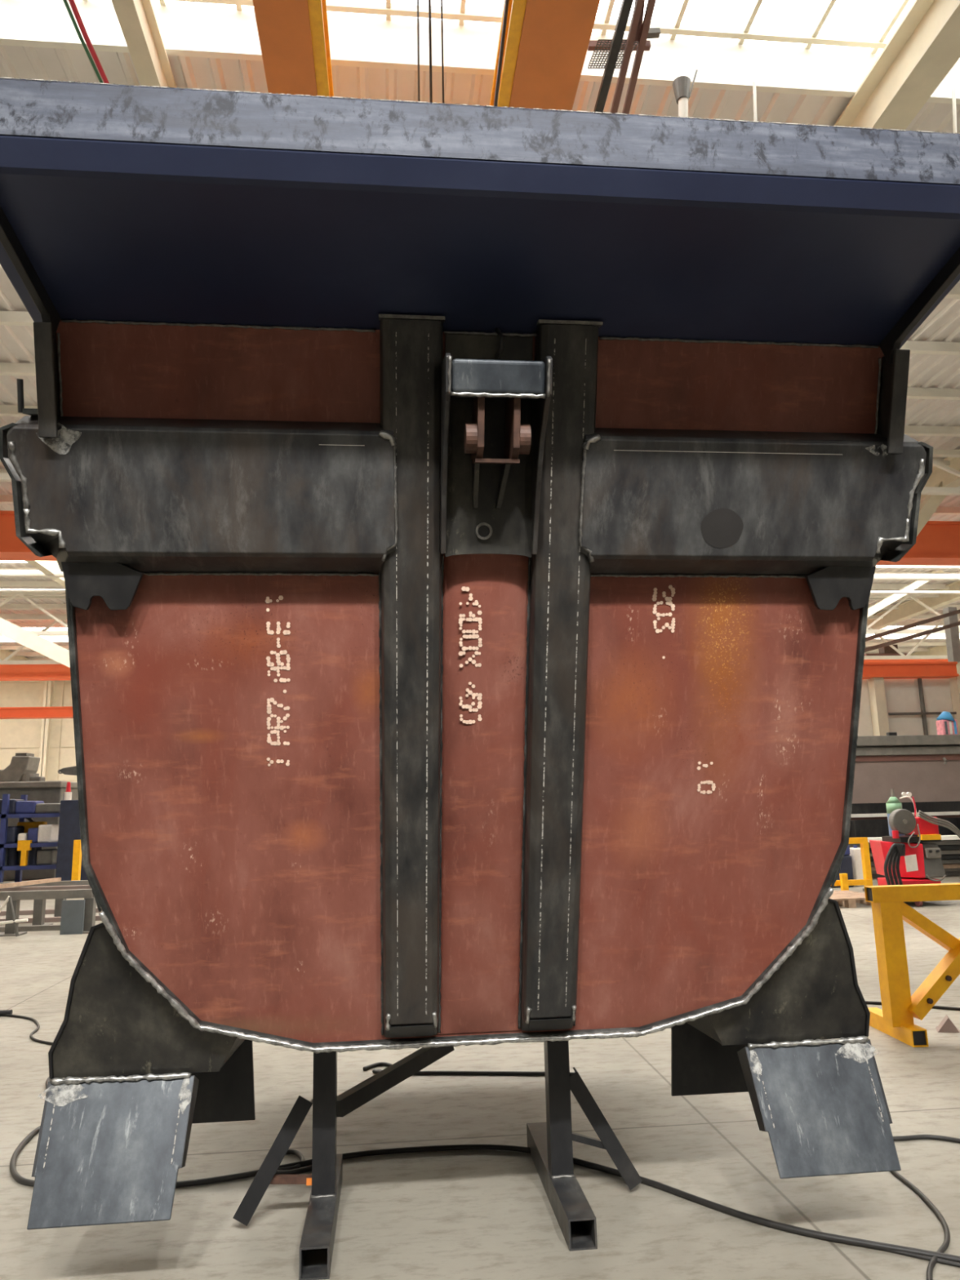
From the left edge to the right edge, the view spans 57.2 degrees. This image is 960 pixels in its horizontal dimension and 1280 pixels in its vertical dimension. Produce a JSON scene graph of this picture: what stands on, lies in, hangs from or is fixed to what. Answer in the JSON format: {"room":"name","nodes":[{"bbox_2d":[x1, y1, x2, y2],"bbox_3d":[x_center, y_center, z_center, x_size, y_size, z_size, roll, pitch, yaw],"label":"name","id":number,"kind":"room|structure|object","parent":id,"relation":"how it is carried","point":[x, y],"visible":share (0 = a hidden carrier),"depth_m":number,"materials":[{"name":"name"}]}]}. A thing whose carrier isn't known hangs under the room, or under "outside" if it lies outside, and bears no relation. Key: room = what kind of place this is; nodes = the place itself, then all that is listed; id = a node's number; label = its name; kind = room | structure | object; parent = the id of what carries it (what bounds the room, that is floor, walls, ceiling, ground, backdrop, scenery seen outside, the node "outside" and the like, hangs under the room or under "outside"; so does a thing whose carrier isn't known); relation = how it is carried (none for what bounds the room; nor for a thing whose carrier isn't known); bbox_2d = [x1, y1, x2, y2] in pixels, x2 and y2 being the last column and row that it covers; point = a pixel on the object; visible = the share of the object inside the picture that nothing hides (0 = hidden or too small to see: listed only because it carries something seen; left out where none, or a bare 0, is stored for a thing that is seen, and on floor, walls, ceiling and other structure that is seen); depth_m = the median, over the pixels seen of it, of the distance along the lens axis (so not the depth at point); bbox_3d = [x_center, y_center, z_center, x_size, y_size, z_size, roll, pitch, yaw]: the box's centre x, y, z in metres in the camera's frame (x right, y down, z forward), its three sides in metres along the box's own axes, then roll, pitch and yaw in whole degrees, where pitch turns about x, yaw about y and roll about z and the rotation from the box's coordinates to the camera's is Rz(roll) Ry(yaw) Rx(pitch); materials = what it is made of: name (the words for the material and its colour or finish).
{"room":"metal fabrication workshop","nodes":[
{"label":"metal fabrication workshop","id":0,"kind":"room"},
{"bbox_2d":[0,617,70,667],"bbox_3d":[-12.746,-0.022,24.817,3.089,1.811,0.350,0,-11,-6],"label":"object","id":1,"kind":"structure","parent":0,"point":[15,633],"depth_m":24.65,"materials":[{"name":"beige paint"}]},
{"bbox_2d":[62,0,103,83],"bbox_3d":[-2.941,-4.351,6.838,0.042,0.026,1.528,-1,-11,-3],"label":"cable","id":2,"kind":"object","parent":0,"point":[65,2],"visible":0.59,"depth_m":6.48,"materials":[{"name":"rubber"}]},
{"bbox_2d":[68,0,109,83],"bbox_3d":[-2.901,-4.352,6.839,0.059,0.038,1.529,-1,-11,-3],"label":"cable","id":3,"kind":"object","parent":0,"point":[72,2],"visible":0.59,"depth_m":6.48,"materials":[{"name":"rubber"}]},
{"bbox_2d":[0,875,959,1279],"bbox_3d":[2.732,3.893,12.829,56.000,0.200,58.000,0,-11,-6],"label":"floor","id":4,"kind":"structure","parent":0,"point":[455,1215],"depth_m":3.35,"materials":[{"name":"concrete"}]},
{"bbox_2d":[0,896,27,936],"bbox_3d":[-5.604,3.261,10.370,0.528,0.470,0.036,0,-11,-6],"label":"trestle","id":5,"kind":"object","parent":4,"relation":"on","point":[13,921],"visible":1,"depth_m":10.37,"materials":[{"name":"white paint"}]},
{"bbox_2d":[2,1013,53,1044],"bbox_3d":[-3.001,2.584,5.867,1.412,0.016,0.243,-11,-14,41],"label":"cable","id":6,"kind":"object","parent":4,"relation":"on","point":[32,1037],"visible":0.73,"depth_m":5.88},
{"bbox_2d":[0,924,60,932],"bbox_3d":[-8.006,3.604,10.732,6.213,0.060,0.100,0,-11,-6],"label":"rail","id":7,"kind":"object","parent":4,"relation":"on","point":[34,927],"visible":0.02,"depth_m":10.94,"materials":[{"name":"grey metal"}]},
{"bbox_2d":[0,792,64,882],"bbox_3d":[-9.553,4.142,18.194,2.256,1.870,1.000,0,-11,-6],"label":"shelf rack","id":8,"kind":"object","parent":4,"relation":"on","point":[4,816],"visible":0.28,"depth_m":17.77,"materials":[{"name":"metal"}]},
{"bbox_2d":[7,847,18,865],"bbox_3d":[-9.534,4.410,17.991,0.189,0.380,0.189,0,-11,-6],"label":"drum","id":9,"kind":"object","parent":8,"relation":"on","point":[13,852],"visible":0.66,"depth_m":17.92,"materials":[{"name":"blue plastic"}]},
{"bbox_2d":[6,826,24,843],"bbox_3d":[-9.575,3.998,18.066,0.240,0.340,0.500,0,-11,-6],"label":"box","id":10,"kind":"object","parent":8,"relation":"on","point":[13,832],"visible":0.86,"depth_m":17.86,"materials":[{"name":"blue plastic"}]},
{"bbox_2d":[17,840,31,866],"bbox_3d":[-9.181,4.289,17.722,0.240,0.500,0.100,0,-11,-6],"label":"clamp","id":11,"kind":"object","parent":8,"relation":"on","point":[24,846],"visible":1,"depth_m":17.69,"materials":[{"name":"metal"}]},
{"bbox_2d":[15,800,44,813],"bbox_3d":[-9.306,3.460,18.197,0.400,0.260,0.500,0,-11,-6],"label":"crate","id":12,"kind":"object","parent":8,"relation":"on","point":[21,806],"visible":0.86,"depth_m":17.96,"materials":[{"name":"blue paint"}]},
{"bbox_2d":[35,848,57,865],"bbox_3d":[-8.845,4.447,18.053,0.320,0.300,0.500,0,-11,-6],"label":"box","id":13,"kind":"object","parent":8,"relation":"on","point":[45,856],"visible":0.8,"depth_m":17.82,"materials":[{"name":"grey metal"}]},
{"bbox_2d":[35,803,60,813],"bbox_3d":[-8.867,3.488,18.236,0.500,0.200,0.500,0,-11,-6],"label":"box","id":14,"kind":"object","parent":8,"relation":"on","point":[40,807],"visible":0.66,"depth_m":18.00,"materials":[{"name":"grey metal"}]},
{"bbox_2d":[37,824,58,842],"bbox_3d":[-8.887,3.986,18.138,0.270,0.360,0.500,0,-11,-6],"label":"box","id":15,"kind":"object","parent":8,"relation":"on","point":[46,833],"visible":0.87,"depth_m":17.92,"materials":[{"name":"cardboard"}]},
{"bbox_2d":[0,781,78,880],"bbox_3d":[-11.026,4.544,21.028,2.616,2.208,2.220,0,-11,-6],"label":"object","id":16,"kind":"object","parent":4,"relation":"on","point":[48,792],"visible":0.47,"depth_m":20.23,"materials":[{"name":"grey metal"}]},
{"bbox_2d":[0,752,44,782],"bbox_3d":[-10.929,3.058,20.977,1.176,0.687,0.700,0,-11,-6],"label":"machine","id":17,"kind":"object","parent":16,"relation":"on","point":[23,766],"visible":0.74,"depth_m":20.65,"materials":[{"name":"grey metal"}]},
{"bbox_2d":[37,680,53,781],"bbox_3d":[-19.573,5.122,39.511,0.300,8.680,0.300,0,-11,-6],"label":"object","id":18,"kind":"structure","parent":4,"relation":"on","point":[48,685],"depth_m":39.55,"materials":[{"name":"beige paint"}]},
{"bbox_2d":[0,880,96,936],"bbox_3d":[-7.678,3.467,11.247,5.970,0.508,1.840,0,-11,-6],"label":"work table","id":19,"kind":"object","parent":4,"relation":"on","point":[61,891],"visible":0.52,"depth_m":10.73,"materials":[{"name":"grey metal"}]},
{"bbox_2d":[0,877,61,888],"bbox_3d":[-6.023,3.171,11.410,0.050,0.050,1.620,-4,-11,14],"label":"wooden lath","id":20,"kind":"object","parent":19,"relation":"on","point":[55,879],"visible":1,"depth_m":11.62,"materials":[{"name":"brown wood"}]},
{"bbox_2d":[0,915,101,923],"bbox_3d":[-8.118,3.777,11.626,6.169,0.060,0.100,0,-11,-6],"label":"rail","id":21,"kind":"object","parent":4,"relation":"on","point":[47,919],"visible":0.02,"depth_m":11.82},
{"bbox_2d":[55,800,87,880],"bbox_3d":[-7.875,4.052,17.511,0.850,1.715,0.500,0,-11,-6],"label":"tall cabinet","id":22,"kind":"object","parent":4,"relation":"on","point":[69,822],"visible":0.24,"depth_m":17.27,"materials":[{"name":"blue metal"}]},
{"bbox_2d":[59,899,84,934],"bbox_3d":[-4.914,3.341,10.614,0.260,0.394,0.030,0,-11,-6],"label":"steel plate","id":23,"kind":"object","parent":4,"relation":"on","point":[72,920],"visible":1,"depth_m":10.60,"materials":[{"name":"metal"}]},
{"bbox_2d":[71,840,81,880],"bbox_3d":[-7.516,4.216,16.400,0.120,0.960,0.120,0,-11,-6],"label":"post","id":24,"kind":"object","parent":4,"relation":"on","point":[77,854],"visible":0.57,"depth_m":16.38,"materials":[{"name":"metal"}]},
{"bbox_2d":[275,1149,311,1174],"bbox_3d":[-0.774,2.083,3.506,0.168,0.018,0.250,6,-13,-32],"label":"cable","id":25,"kind":"object","parent":4,"relation":"on","point":[295,1169],"visible":0.6,"depth_m":3.43,"materials":[{"name":"rubber"}]},
{"bbox_2d":[232,1045,453,1279],"bbox_3d":[-0.504,1.704,3.232,0.466,0.647,1.053,-5,-12,20],"label":"support stand","id":26,"kind":"object","parent":4,"relation":"on","point":[317,1238],"visible":0.86,"depth_m":3.03,"materials":[{"name":"metal"}]},
{"bbox_2d":[0,77,959,1230],"bbox_3d":[-0.073,0.442,3.508,2.727,2.761,3.564,0,-11,-6],"label":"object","id":27,"kind":"object","parent":26,"relation":"on","point":[468,529],"visible":1,"depth_m":2.56,"materials":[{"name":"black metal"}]},
{"bbox_2d":[53,1071,218,1078],"bbox_3d":[-1.102,1.391,2.981,0.504,0.046,0.422,0,-11,-6],"label":"shelf","id":28,"kind":"object","parent":27,"relation":"attached to","point":[60,1074],"depth_m":2.76,"materials":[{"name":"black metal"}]},
{"bbox_2d":[700,508,743,547],"bbox_3d":[0.703,-0.325,2.558,0.128,0.108,0.040,0,-11,-6],"label":"light","id":29,"kind":"object","parent":27,"relation":"attached to","point":[719,527],"depth_m":2.56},
{"bbox_2d":[719,1037,847,1045],"bbox_3d":[1.047,1.384,3.200,0.504,0.046,0.422,0,-11,-6],"label":"shelf","id":30,"kind":"object","parent":27,"relation":"attached to","point":[722,1041],"depth_m":2.98,"materials":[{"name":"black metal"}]},
{"bbox_2d":[362,1062,573,1075],"bbox_3d":[-0.075,2.281,4.637,1.146,0.020,0.178,-4,-11,14],"label":"cable","id":31,"kind":"object","parent":4,"relation":"on","point":[379,1064],"visible":0.56,"depth_m":4.63,"materials":[{"name":"rubber"}]},
{"bbox_2d":[9,1076,959,1262],"bbox_3d":[-0.587,2.052,3.381,4.432,0.022,1.075,-7,-12,26],"label":"cable","id":32,"kind":"object","parent":4,"relation":"on","point":[16,1176],"visible":0.66,"depth_m":3.32,"materials":[{"name":"rubber"}]},
{"bbox_2d":[526,1040,642,1251],"bbox_3d":[0.381,1.694,3.283,0.389,0.647,0.880,0,-11,-6],"label":"support stand","id":33,"kind":"object","parent":4,"relation":"on","point":[549,1143],"visible":0.84,"depth_m":3.17,"materials":[{"name":"metal"}]},
{"bbox_2d":[830,844,853,888],"bbox_3d":[5.767,3.658,14.255,0.420,0.660,0.300,0,-11,-6],"label":"case","id":34,"kind":"object","parent":4,"relation":"on","point":[846,863],"visible":0.25,"depth_m":14.11,"materials":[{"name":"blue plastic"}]},
{"bbox_2d":[829,890,871,907],"bbox_3d":[4.784,3.505,11.900,0.910,0.122,1.000,0,-11,-6],"label":"pallet","id":35,"kind":"object","parent":4,"relation":"on","point":[847,899],"visible":0.34,"depth_m":11.62,"materials":[{"name":"brown wood"}]},
{"bbox_2d":[834,837,872,890],"bbox_3d":[5.625,3.436,13.444,0.752,0.800,0.230,0,-11,-6],"label":"trestle","id":36,"kind":"object","parent":4,"relation":"on","point":[844,882],"visible":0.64,"depth_m":13.48,"materials":[{"name":"yellow paint"}]},
{"bbox_2d":[848,844,864,886],"bbox_3d":[6.146,3.675,14.341,0.180,0.642,0.200,0,-11,-6],"label":"canister","id":37,"kind":"object","parent":4,"relation":"on","point":[855,851],"visible":0.56,"depth_m":14.26,"materials":[{"name":"plastic"}]},
{"bbox_2d":[848,817,959,837],"bbox_3d":[8.364,3.836,16.401,3.400,1.000,0.350,0,-11,-6],"label":"storage rack","id":38,"kind":"object","parent":4,"relation":"on","point":[858,828],"visible":0.1,"depth_m":16.49,"materials":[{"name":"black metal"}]},
{"bbox_2d":[850,734,959,820],"bbox_3d":[9.601,3.465,18.977,5.276,2.638,2.500,0,-11,-6],"label":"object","id":39,"kind":"object","parent":4,"relation":"on","point":[927,767],"visible":0.46,"depth_m":17.92,"materials":[{"name":"grey metal"}]},
{"bbox_2d":[935,711,958,734],"bbox_3d":[9.787,1.755,18.456,0.375,0.516,0.351,0,-11,-6],"label":"bundle","id":40,"kind":"object","parent":39,"relation":"on","point":[946,724],"visible":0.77,"depth_m":18.36,"materials":[{"name":"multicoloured plastic"}]},
{"bbox_2d":[862,788,959,906],"bbox_3d":[5.762,2.780,11.931,1.217,1.515,1.003,0,-11,-6],"label":"machine","id":41,"kind":"object","parent":4,"relation":"on","point":[903,860],"visible":0.91,"depth_m":11.63,"materials":[{"name":"red paint"}]},
{"bbox_2d":[885,788,911,835],"bbox_3d":[5.876,2.757,12.254,0.335,1.355,0.202,0,-11,-6],"label":"bottle","id":42,"kind":"object","parent":41,"relation":"on","point":[893,803],"depth_m":12.28,"materials":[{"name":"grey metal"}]},
{"bbox_2d":[881,835,941,842],"bbox_3d":[5.794,2.672,11.827,0.565,0.071,0.450,0,-11,-6],"label":"tray","id":43,"kind":"object","parent":41,"relation":"on","point":[914,838],"depth_m":11.61,"materials":[{"name":"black metal"}]},
{"bbox_2d":[864,882,959,1047],"bbox_3d":[2.771,1.925,5.358,0.890,0.864,0.574,0,-11,-6],"label":"trestle","id":44,"kind":"object","parent":4,"relation":"on","point":[895,1019],"visible":0.98,"depth_m":5.19,"materials":[{"name":"yellow paint"}]},
{"bbox_2d":[880,1249,959,1267],"bbox_3d":[1.327,1.883,2.693,0.376,0.012,0.015,-8,-12,30],"label":"cable","id":45,"kind":"object","parent":4,"relation":"on","point":[904,1253],"visible":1,"depth_m":2.67,"materials":[{"name":"rubber"}]},
{"bbox_2d":[890,1170,950,1279],"bbox_3d":[1.456,1.917,2.898,0.150,0.016,1.119,-4,-11,16],"label":"cable","id":46,"kind":"object","parent":4,"relation":"on","point":[944,1246],"visible":0.8,"depth_m":2.87,"materials":[{"name":"rubber"}]},
{"bbox_2d":[893,1134,959,1142],"bbox_3d":[1.837,2.038,3.585,0.491,0.018,0.097,-4,-11,15],"label":"cable","id":47,"kind":"object","parent":4,"relation":"on","point":[913,1136],"visible":0.73,"depth_m":3.61,"materials":[{"name":"rubber"}]},
{"bbox_2d":[935,1014,959,1032],"bbox_3d":[2.821,2.319,5.326,0.135,0.075,0.156,-4,-11,14],"label":"bent offcut","id":48,"kind":"object","parent":4,"relation":"on","point":[946,1025],"visible":1,"depth_m":5.28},
{"bbox_2d":[0,44,959,657],"bbox_3d":[2.539,-4.582,14.446,56.000,0.300,58.000,0,-11,-6],"label":"ceiling","id":49,"kind":"structure","parent":0,"point":[943,324],"depth_m":9.07,"materials":[{"name":"metal"}]},
{"bbox_2d":[0,595,923,599],"bbox_3d":[1.026,-1.449,29.459,56.000,0.160,0.100,0,-11,-6],"label":"trim","id":50,"kind":"structure","parent":49,"relation":"attached to","point":[1,597],"depth_m":27.93,"materials":[{"name":"white paint"}]},
{"bbox_2d":[13,648,929,656],"bbox_3d":[-0.009,0.532,39.719,56.000,0.160,0.100,0,-11,-6],"label":"trim","id":51,"kind":"structure","parent":49,"relation":"attached to","point":[18,654],"depth_m":37.81,"materials":[{"name":"white paint"}]},
{"bbox_2d":[0,641,946,649],"bbox_3d":[0.139,0.249,38.253,56.000,0.160,0.100,0,-11,-6],"label":"trim","id":52,"kind":"structure","parent":49,"relation":"attached to","point":[930,643],"depth_m":40.06,"materials":[{"name":"white paint"}]},
{"bbox_2d":[0,581,949,589],"bbox_3d":[1.174,-1.732,27.994,56.000,0.160,0.100,0,-11,-6],"label":"trim","id":53,"kind":"structure","parent":49,"relation":"attached to","point":[2,584],"depth_m":26.54,"materials":[{"name":"white paint"}]},
{"bbox_2d":[0,0,959,104],"bbox_3d":[3.179,-5.951,8.097,56.000,0.620,1.650,0,-11,-6],"label":"window","id":54,"kind":"structure","parent":49,"relation":"attached to","point":[813,47],"depth_m":8.47,"materials":[{"name":"white"}]},
{"bbox_2d":[951,80,956,133],"bbox_3d":[4.566,-4.839,8.457,0.158,1.215,0.032,0,-11,-6],"label":"rod","id":55,"kind":"object","parent":54,"relation":"hanging from","point":[953,85],"visible":0.35,"depth_m":8.51,"materials":[{"name":"white paint"}]},
{"bbox_2d":[0,311,959,355],"bbox_3d":[2.652,-4.562,13.338,56.000,0.160,0.100,0,-11,-6],"label":"trim","id":56,"kind":"structure","parent":49,"relation":"attached to","point":[6,317],"depth_m":13.71,"materials":[{"name":"white paint"}]},
{"bbox_2d":[0,362,959,399],"bbox_3d":[2.504,-4.279,14.803,56.000,0.160,0.100,0,-11,-6],"label":"trim","id":57,"kind":"structure","parent":49,"relation":"attached to","point":[6,369],"depth_m":15.27,"materials":[{"name":"white paint"}]},
{"bbox_2d":[0,404,959,436],"bbox_3d":[2.356,-3.996,16.269,56.000,0.160,0.100,0,-11,-6],"label":"trim","id":58,"kind":"structure","parent":49,"relation":"attached to","point":[5,410],"depth_m":16.84,"materials":[{"name":"white paint"}]},
{"bbox_2d":[0,626,959,642],"bbox_3d":[0.368,-0.569,35.968,56.000,0.620,3.100,0,-11,-6],"label":"window","id":59,"kind":"structure","parent":49,"relation":"attached to","point":[893,636],"depth_m":39.11,"materials":[{"name":"white"}]},
{"bbox_2d":[0,604,959,609],"bbox_3d":[0.878,-1.166,30.925,56.000,0.160,0.100,0,-11,-6],"label":"trim","id":60,"kind":"structure","parent":49,"relation":"attached to","point":[5,606],"depth_m":29.32,"materials":[{"name":"white paint"}]},
{"bbox_2d":[0,494,959,514],"bbox_3d":[1.913,-3.147,20.666,56.000,0.160,0.100,0,-11,-6],"label":"trim","id":61,"kind":"structure","parent":49,"relation":"attached to","point":[4,499],"depth_m":21.56,"materials":[{"name":"white paint"}]},
{"bbox_2d":[0,560,959,568],"bbox_3d":[1.531,-2.795,24.438,56.000,0.620,3.300,0,-11,-6],"label":"window","id":62,"kind":"structure","parent":49,"relation":"attached to","point":[1,561],"depth_m":27.11,"materials":[{"name":"white"}]},
{"bbox_2d":[0,567,959,573],"bbox_3d":[1.321,-2.015,26.528,56.000,0.160,0.100,0,-11,-6],"label":"trim","id":63,"kind":"structure","parent":49,"relation":"attached to","point":[1,568],"depth_m":27.65,"materials":[{"name":"white paint"}]},
{"bbox_2d":[12,621,959,627],"bbox_3d":[0.583,-0.600,33.856,56.000,0.160,0.100,0,-11,-6],"label":"trim","id":64,"kind":"structure","parent":49,"relation":"attached to","point":[901,623],"depth_m":32.19,"materials":[{"name":"white paint"}]},
{"bbox_2d":[867,569,944,617],"bbox_3d":[13.966,-1.857,27.865,4.694,2.673,0.400,0,-11,-6],"label":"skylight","id":65,"kind":"structure","parent":49,"relation":"attached to","point":[913,585],"depth_m":27.48,"materials":[{"name":"glass"}]},
{"bbox_2d":[916,480,946,536],"bbox_3d":[9.957,-3.328,18.841,2.768,3.185,0.220,0,-11,-6],"label":"beam","id":66,"kind":"structure","parent":49,"relation":"attached to","point":[931,504],"depth_m":18.58,"materials":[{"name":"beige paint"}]},
{"bbox_2d":[0,662,959,782],"bbox_3d":[-0.239,4.930,42.137,56.000,8.880,0.250,0,-11,-6],"label":"wall","id":67,"kind":"structure","parent":0,"point":[16,735],"depth_m":40.17,"materials":[{"name":"beige paint"}]},
{"bbox_2d":[0,588,959,594],"bbox_3d":[2.413,-1.413,25.693,42.000,0.089,0.089,0,-11,-6],"label":"ceiling pipe","id":68,"kind":"object","parent":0,"point":[1,589],"visible":0.02,"depth_m":26.63,"materials":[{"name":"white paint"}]},
{"bbox_2d":[672,69,697,117],"bbox_3d":[1.940,-4.898,8.203,0.249,0.978,0.170,0,-11,-6],"label":"vent pipe","id":69,"kind":"object","parent":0,"point":[682,84],"visible":0.68,"depth_m":8.19,"materials":[{"name":"metal"}]},
{"bbox_2d":[857,678,954,736],"bbox_3d":[19.369,3.120,23.150,20.206,4.444,0.200,0,-11,-6],"label":"wall partition","id":70,"kind":"structure","parent":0,"point":[902,695],"depth_m":22.48,"materials":[{"name":"white paint"}]},
{"bbox_2d":[867,677,888,735],"bbox_3d":[10.087,3.100,21.942,0.260,4.444,0.300,0,-11,-6],"label":"trim","id":71,"kind":"structure","parent":70,"relation":"attached to","point":[879,717],"depth_m":22.11,"materials":[{"name":"beige paint"}]},
{"bbox_2d":[862,662,959,679],"bbox_3d":[10.657,0.777,22.366,2.900,0.368,0.420,0,-11,-6],"label":"girder","id":72,"kind":"object","parent":71,"relation":"on","point":[886,670],"visible":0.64,"depth_m":22.23,"materials":[{"name":"metal"}]},
{"bbox_2d":[917,678,928,735],"bbox_3d":[11.317,3.113,22.155,0.099,4.444,0.099,0,-11,-6],"label":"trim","id":73,"kind":"structure","parent":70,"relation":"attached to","point":[919,680],"depth_m":22.40,"materials":[{"name":"grey metal"}]},
{"bbox_2d":[949,674,959,734],"bbox_3d":[12.294,3.093,22.166,0.260,4.444,0.300,0,-11,-6],"label":"trim","id":74,"kind":"structure","parent":70,"relation":"attached to","point":[954,682],"depth_m":22.42,"materials":[{"name":"beige paint"}]},
{"bbox_2d":[864,608,959,652],"bbox_3d":[11.920,-0.324,23.781,4.327,1.566,0.100,0,-11,-6],"label":"cable tray","id":75,"kind":"object","parent":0,"point":[957,611],"visible":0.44,"depth_m":23.68,"materials":[{"name":"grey metal"}]},
{"bbox_2d":[942,606,959,662],"bbox_3d":[13.375,-0.141,24.915,0.286,1.576,0.250,0,-11,-6],"label":"post","id":76,"kind":"object","parent":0,"point":[952,634],"visible":0.77,"depth_m":24.81,"materials":[{"name":"grey metal"}]},
{"bbox_3d":[-25.351,-0.472,10.840,0.250,8.880,58.000,0,-11,-6],"label":"wall","id":77,"kind":"structure","parent":0,"visible":0},
{"bbox_2d":[0,706,73,719],"bbox_3d":[-19.811,2.691,31.973,14.980,0.380,0.520,0,-11,-6],"label":"girder","id":78,"kind":"object","parent":77,"relation":"attached to","point":[6,713],"visible":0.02,"depth_m":32.13,"materials":[{"name":"metal"}]},
{"bbox_2d":[26,560,65,587],"bbox_3d":[-10.483,-4.077,13.035,0.240,0.530,58.000,0,-11,-6],"label":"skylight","id":79,"kind":"structure","parent":77,"relation":"attached to","point":[46,567],"depth_m":23.53,"materials":[{"name":"glass"}]},
{"bbox_2d":[111,0,177,88],"bbox_3d":[-3.549,-4.100,13.739,0.170,0.480,58.000,0,-11,-6],"label":"beam","id":80,"kind":"structure","parent":77,"relation":"attached to","point":[137,20],"depth_m":7.66,"materials":[{"name":"metal"}]},
{"bbox_2d":[0,658,947,680],"bbox_3d":[-4.375,1.100,32.353,45.780,0.520,0.620,0,-11,-6],"label":"girder","id":81,"kind":"object","parent":77,"relation":"attached to","point":[7,672],"visible":0.11,"depth_m":30.99,"materials":[{"name":"metal"}]},
{"bbox_2d":[864,644,907,655],"bbox_3d":[15.893,0.500,34.564,1.740,0.578,0.400,0,-11,-6],"label":"trolley","id":82,"kind":"object","parent":81,"relation":"on","point":[886,651],"visible":0.39,"depth_m":34.38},
{"bbox_2d":[0,511,959,565],"bbox_3d":[2.054,-2.182,19.307,55.960,0.870,0.620,0,-11,-6],"label":"girder","id":83,"kind":"object","parent":77,"relation":"attached to","point":[938,543],"visible":0.02,"depth_m":19.85,"materials":[{"name":"metal"}]},
{"bbox_2d":[0,591,959,635],"bbox_3d":[1.133,-0.859,28.425,56.000,1.370,0.120,0,-11,-6],"label":"roof truss","id":84,"kind":"object","parent":77,"relation":"attached to","point":[14,594],"visible":0.16,"depth_m":29.46,"materials":[{"name":"metal"}]},
{"bbox_2d":[0,448,959,495],"bbox_3d":[2.300,-3.325,16.840,55.988,0.920,0.120,0,-11,-6],"label":"roof truss","id":85,"kind":"object","parent":77,"relation":"attached to","point":[4,477],"visible":0.03,"depth_m":17.52,"materials":[{"name":"metal"}]},
{"bbox_2d":[252,0,333,97],"bbox_3d":[-1.755,-4.455,9.638,0.507,0.500,14.500,0,-11,-6],"label":"girder","id":86,"kind":"object","parent":85,"relation":"attached to","point":[294,34],"visible":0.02,"depth_m":7.01,"materials":[{"name":"metal"}]},
{"bbox_2d":[489,0,599,110],"bbox_3d":[0.258,-4.462,9.843,0.650,0.500,14.500,0,-11,-6],"label":"girder","id":87,"kind":"object","parent":85,"relation":"attached to","point":[545,47],"visible":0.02,"depth_m":7.12,"materials":[{"name":"metal"}]},
{"bbox_2d":[493,0,509,106],"bbox_3d":[0.148,-4.143,6.546,0.227,1.842,0.028,0,-11,-6],"label":"pipe","id":88,"kind":"object","parent":87,"relation":"hanging from","point":[506,6],"visible":0.49,"depth_m":6.58,"materials":[{"name":"grey metal"}]},
{"bbox_2d":[587,0,660,114],"bbox_3d":[1.176,-5.163,7.328,0.651,0.744,1.416,-4,-11,13],"label":"hanging cables","id":89,"kind":"object","parent":87,"relation":"attached to","point":[639,31],"visible":0.98,"depth_m":7.26,"materials":[{"name":"black metal"}]},
{"bbox_3d":[-0.390,-5.553,6.381,2.450,0.365,1.050,0,-11,-6],"label":"trolley","id":90,"kind":"object","parent":87,"relation":"on","visible":0},
{"bbox_2d":[417,0,419,101],"bbox_3d":[-0.438,-3.555,6.374,0.014,3.750,0.014,0,-11,-6],"label":"rope","id":91,"kind":"object","parent":90,"relation":"hanging from","point":[418,33],"visible":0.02,"depth_m":6.53,"materials":[{"name":"grey metal"}]},
{"bbox_2d":[428,0,432,102],"bbox_3d":[-0.350,-3.555,6.383,0.020,3.750,0.020,0,-11,-6],"label":"rope","id":92,"kind":"object","parent":90,"relation":"hanging from","point":[429,1],"visible":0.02,"depth_m":6.53,"materials":[{"name":"grey metal"}]},
{"bbox_2d":[440,0,444,103],"bbox_3d":[-0.261,-3.555,6.392,0.014,3.750,0.014,0,-11,-6],"label":"rope","id":93,"kind":"object","parent":90,"relation":"hanging from","point":[442,20],"visible":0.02,"depth_m":6.54,"materials":[{"name":"grey metal"}]},
{"bbox_2d":[0,615,959,664],"bbox_3d":[0.791,-0.052,31.817,56.006,1.670,0.120,0,-11,-6],"label":"roof truss","id":94,"kind":"object","parent":77,"relation":"attached to","point":[64,618],"visible":0.11,"depth_m":30.39,"materials":[{"name":"metal"}]},
{"bbox_2d":[0,569,959,580],"bbox_3d":[2.466,-1.836,25.166,42.000,0.198,0.198,0,-11,-6],"label":"ceiling pipe","id":95,"kind":"object","parent":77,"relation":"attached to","point":[3,573],"visible":0.02,"depth_m":26.06,"materials":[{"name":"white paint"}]},
{"bbox_2d":[834,0,959,129],"bbox_3d":[3.375,-4.123,14.441,0.340,0.580,58.000,0,-11,-6],"label":"beam","id":96,"kind":"structure","parent":77,"relation":"attached to","point":[924,47],"depth_m":8.15,"materials":[{"name":"metal"}]},
{"bbox_2d":[866,580,959,634],"bbox_3d":[17.075,-4.169,15.832,0.300,0.530,58.000,0,-11,-6],"label":"trim","id":97,"kind":"structure","parent":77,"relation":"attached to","point":[911,608],"depth_m":31.42,"materials":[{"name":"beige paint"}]},
{"bbox_2d":[911,645,947,655],"bbox_3d":[23.940,-4.192,16.529,0.300,0.530,58.000,0,-11,-6],"label":"trim","id":98,"kind":"structure","parent":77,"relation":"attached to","point":[938,650],"depth_m":41.36,"materials":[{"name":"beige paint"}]},
{"bbox_2d":[920,448,959,505],"bbox_3d":[10.210,-4.146,15.135,0.300,0.580,58.000,0,-11,-6],"label":"trim","id":99,"kind":"structure","parent":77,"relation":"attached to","point":[948,480],"depth_m":18.57,"materials":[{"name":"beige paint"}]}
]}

